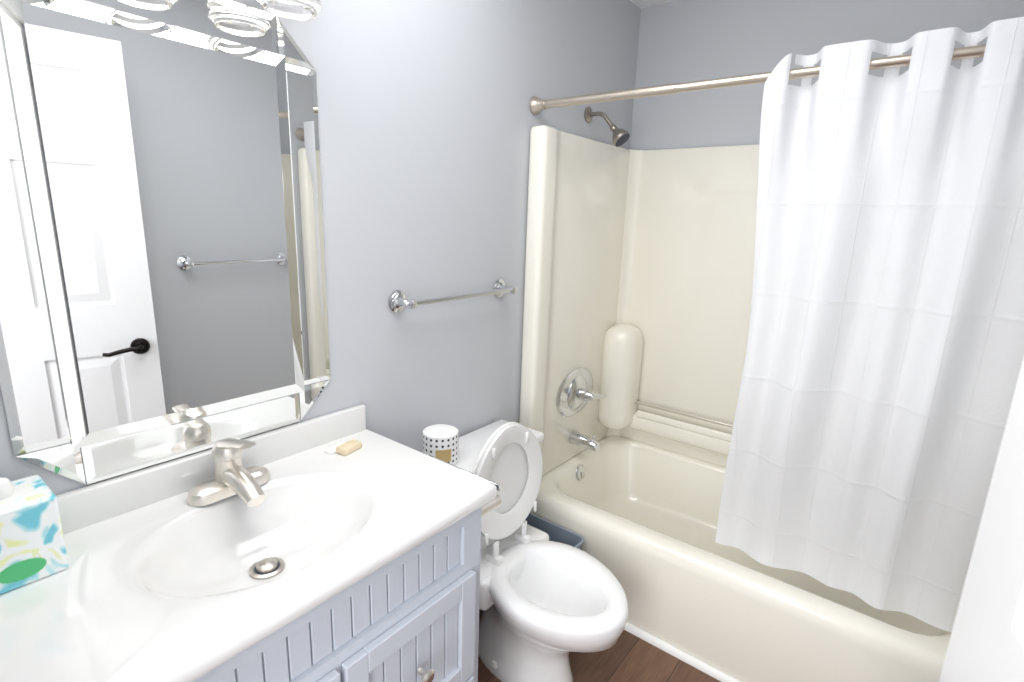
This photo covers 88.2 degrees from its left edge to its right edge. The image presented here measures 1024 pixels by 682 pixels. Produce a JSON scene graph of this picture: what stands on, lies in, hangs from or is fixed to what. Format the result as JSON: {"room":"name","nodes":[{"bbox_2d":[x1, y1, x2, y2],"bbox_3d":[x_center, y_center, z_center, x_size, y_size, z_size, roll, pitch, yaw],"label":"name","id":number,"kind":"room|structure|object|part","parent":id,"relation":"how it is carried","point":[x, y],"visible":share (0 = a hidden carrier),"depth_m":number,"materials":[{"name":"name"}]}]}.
{"room":"bathroom","nodes":[
{"label":"bathroom","id":0,"kind":"room"},
{"bbox_2d":[0,0,640,495],"bbox_3d":[-0.622,-0.043,1.253,0.100,2.375,3.833,12,16,36],"label":"wall","id":1,"kind":"structure","parent":0,"point":[428,120],"depth_m":1.59,"materials":[{"name":"grey paint"}]},
{"bbox_2d":[0,0,329,484],"bbox_3d":[-0.653,-0.212,1.066,0.012,0.926,0.620,12,16,36],"label":"wall mirror","id":2,"kind":"object","parent":1,"relation":"attached to","point":[163,297],"visible":1,"depth_m":1.01,"materials":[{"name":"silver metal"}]},
{"bbox_2d":[257,0,321,19],"bbox_3d":[-0.573,-0.764,0.888,0.172,0.273,0.540,12,16,36],"label":"vanity light","id":3,"kind":"object","parent":1,"relation":"attached to","point":[300,9],"visible":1,"depth_m":1.09,"materials":[{"name":"white glass"}]},
{"bbox_2d":[388,279,517,311],"bbox_3d":[-0.160,-0.146,1.687,0.076,0.064,0.529,12,16,36],"label":"towel rail","id":4,"kind":"object","parent":1,"relation":"attached to","point":[398,301],"visible":1,"depth_m":1.57,"materials":[{"name":"silver metal"}]},
{"bbox_2d":[584,107,629,146],"bbox_3d":[0.383,-0.859,2.114,0.189,0.160,0.072,12,16,36],"label":"shower head","id":5,"kind":"object","parent":1,"relation":"attached to","point":[620,137],"visible":1,"depth_m":2.10},
{"bbox_2d":[529,17,1023,631],"bbox_3d":[0.678,-0.032,1.612,1.521,1.500,0.150,12,16,36],"label":"shower curtain","id":6,"kind":"object","parent":1,"relation":"attached to","point":[883,357],"visible":0.98,"depth_m":1.36,"materials":[{"name":"white fabric"}]},
{"bbox_3d":[0.678,-0.709,1.424,1.521,0.060,0.060,12,16,36],"label":"shower curtain rod","id":7,"kind":"part","parent":6,"relation":"part of","materials":[{"name":"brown metal"}]},
{"bbox_2d":[478,609,720,681],"bbox_3d":[-0.023,1.276,1.046,1.724,0.060,3.833,12,16,36],"label":"floor","id":8,"kind":"structure","parent":0,"point":[628,657],"depth_m":1.77,"materials":[{"name":"brown wood"}]},
{"bbox_2d":[0,404,501,681],"bbox_3d":[-0.466,0.698,1.141,0.518,0.993,0.874,12,16,36],"label":"bathroom vanity","id":9,"kind":"object","parent":8,"relation":"on","point":[294,553],"visible":1,"depth_m":1.02,"materials":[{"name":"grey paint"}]},
{"bbox_2d":[0,475,68,594],"bbox_3d":[-0.814,0.297,0.853,0.116,0.168,0.113,12,16,36],"label":"tissue box","id":10,"kind":"object","parent":9,"relation":"on","point":[32,546],"visible":1,"depth_m":0.84,"materials":[{"name":"multicoloured"}]},
{"bbox_2d":[186,438,270,507],"bbox_3d":[-0.573,0.263,1.106,0.148,0.136,0.168,12,16,36],"label":"faucet","id":11,"kind":"object","parent":9,"relation":"on","point":[232,482],"depth_m":1.10,"materials":[{"name":"silver metal"}]},
{"bbox_2d":[324,439,361,455],"bbox_3d":[-0.432,0.270,1.355,0.065,0.018,0.070,8,14,25],"label":"soap bar","id":12,"kind":"object","parent":9,"relation":"on","point":[347,447],"visible":1,"depth_m":1.34,"materials":[{"name":"beige wax"}]},
{"bbox_2d":[455,419,627,681],"bbox_3d":[0.064,0.679,1.687,0.680,0.818,0.496,12,16,36],"label":"toilet","id":13,"kind":"object","parent":8,"relation":"on","point":[546,606],"visible":0.77,"depth_m":1.68,"materials":[{"name":"white ceramic"}]},
{"bbox_2d":[422,424,458,464],"bbox_3d":[-0.220,0.322,1.627,0.110,0.104,0.110,12,16,36],"label":"toilet roll","id":14,"kind":"object","parent":13,"relation":"on","point":[440,441],"visible":0.83,"depth_m":1.58,"materials":[{"name":"paper"}]},
{"bbox_3d":[-0.023,0.445,1.709,0.028,0.378,0.360,12,16,36],"label":"lid","id":15,"kind":"part","parent":13,"relation":"part of","materials":[{"name":"white plastic"}]},
{"bbox_3d":[-0.009,0.473,1.704,0.044,0.424,0.356,12,16,36],"label":"seat","id":16,"kind":"part","parent":13,"relation":"part of","materials":[{"name":"white plastic"}]},
{"bbox_2d":[525,513,583,549],"bbox_3d":[0.112,0.864,2.040,0.308,0.299,0.133,12,16,36],"label":"waste bin","id":17,"kind":"object","parent":8,"relation":"on","point":[556,533],"visible":0.17,"depth_m":2.04,"materials":[{"name":"blue plastic"}]},
{"bbox_2d":[530,435,951,681],"bbox_3d":[0.851,0.841,2.084,1.518,0.375,0.810,12,16,36],"label":"tub","id":18,"kind":"object","parent":8,"relation":"on","point":[641,518],"visible":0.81,"depth_m":1.80,"materials":[{"name":"beige ceramic"}]},
{"bbox_2d":[519,125,759,475],"bbox_3d":[0.880,-0.021,1.883,1.518,1.394,0.810,12,16,36],"label":"tub surround","id":19,"kind":"object","parent":18,"relation":"on","point":[639,273],"visible":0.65,"depth_m":2.33,"materials":[{"name":"white plastic"}]},
{"bbox_2d":[556,368,606,416],"bbox_3d":[0.322,0.237,2.337,0.100,0.216,0.310,12,16,36],"label":"tub valve","id":20,"kind":"object","parent":19,"relation":"attached to","point":[575,394],"visible":1,"depth_m":2.32,"materials":[{"name":"silver metal"}]},
{"bbox_2d":[569,431,599,451],"bbox_3d":[0.329,0.444,2.376,0.132,0.075,0.060,12,16,36],"label":"tub spout","id":21,"kind":"object","parent":19,"relation":"attached to","point":[580,439],"visible":1,"depth_m":2.36,"materials":[{"name":"silver metal"}]},
{"bbox_2d":[624,622,740,681],"bbox_3d":[0.590,1.078,1.804,1.524,0.022,0.018,12,16,36],"label":"trim","id":22,"kind":"structure","parent":18,"relation":"attached to","point":[706,668],"depth_m":1.81,"materials":[{"name":"white"}]},
{"bbox_2d":[630,0,678,8],"bbox_3d":[0.057,-1.104,0.492,1.724,0.080,3.833,12,16,36],"label":"ceiling","id":23,"kind":"structure","parent":0,"point":[641,4],"depth_m":2.29,"materials":[{"name":"white paint"}]},
{"bbox_2d":[630,0,1023,149],"bbox_3d":[1.166,-0.205,2.211,1.524,2.375,0.100,12,16,36],"label":"wall","id":24,"kind":"structure","parent":0,"point":[682,41],"depth_m":2.15,"materials":[{"name":"grey paint"}]},
{"bbox_3d":[-0.173,0.361,0.123,0.964,2.130,0.115,12,16,36],"label":"door frame","id":25,"kind":"structure","parent":0,"visible":0},
{"bbox_2d":[939,357,1023,681],"bbox_3d":[0.390,0.391,0.278,0.035,2.022,0.810,8,14,24],"label":"door","id":26,"kind":"structure","parent":25,"relation":"attached to","point":[986,642],"depth_m":0.57,"materials":[{"name":"white paint"}]}
]}

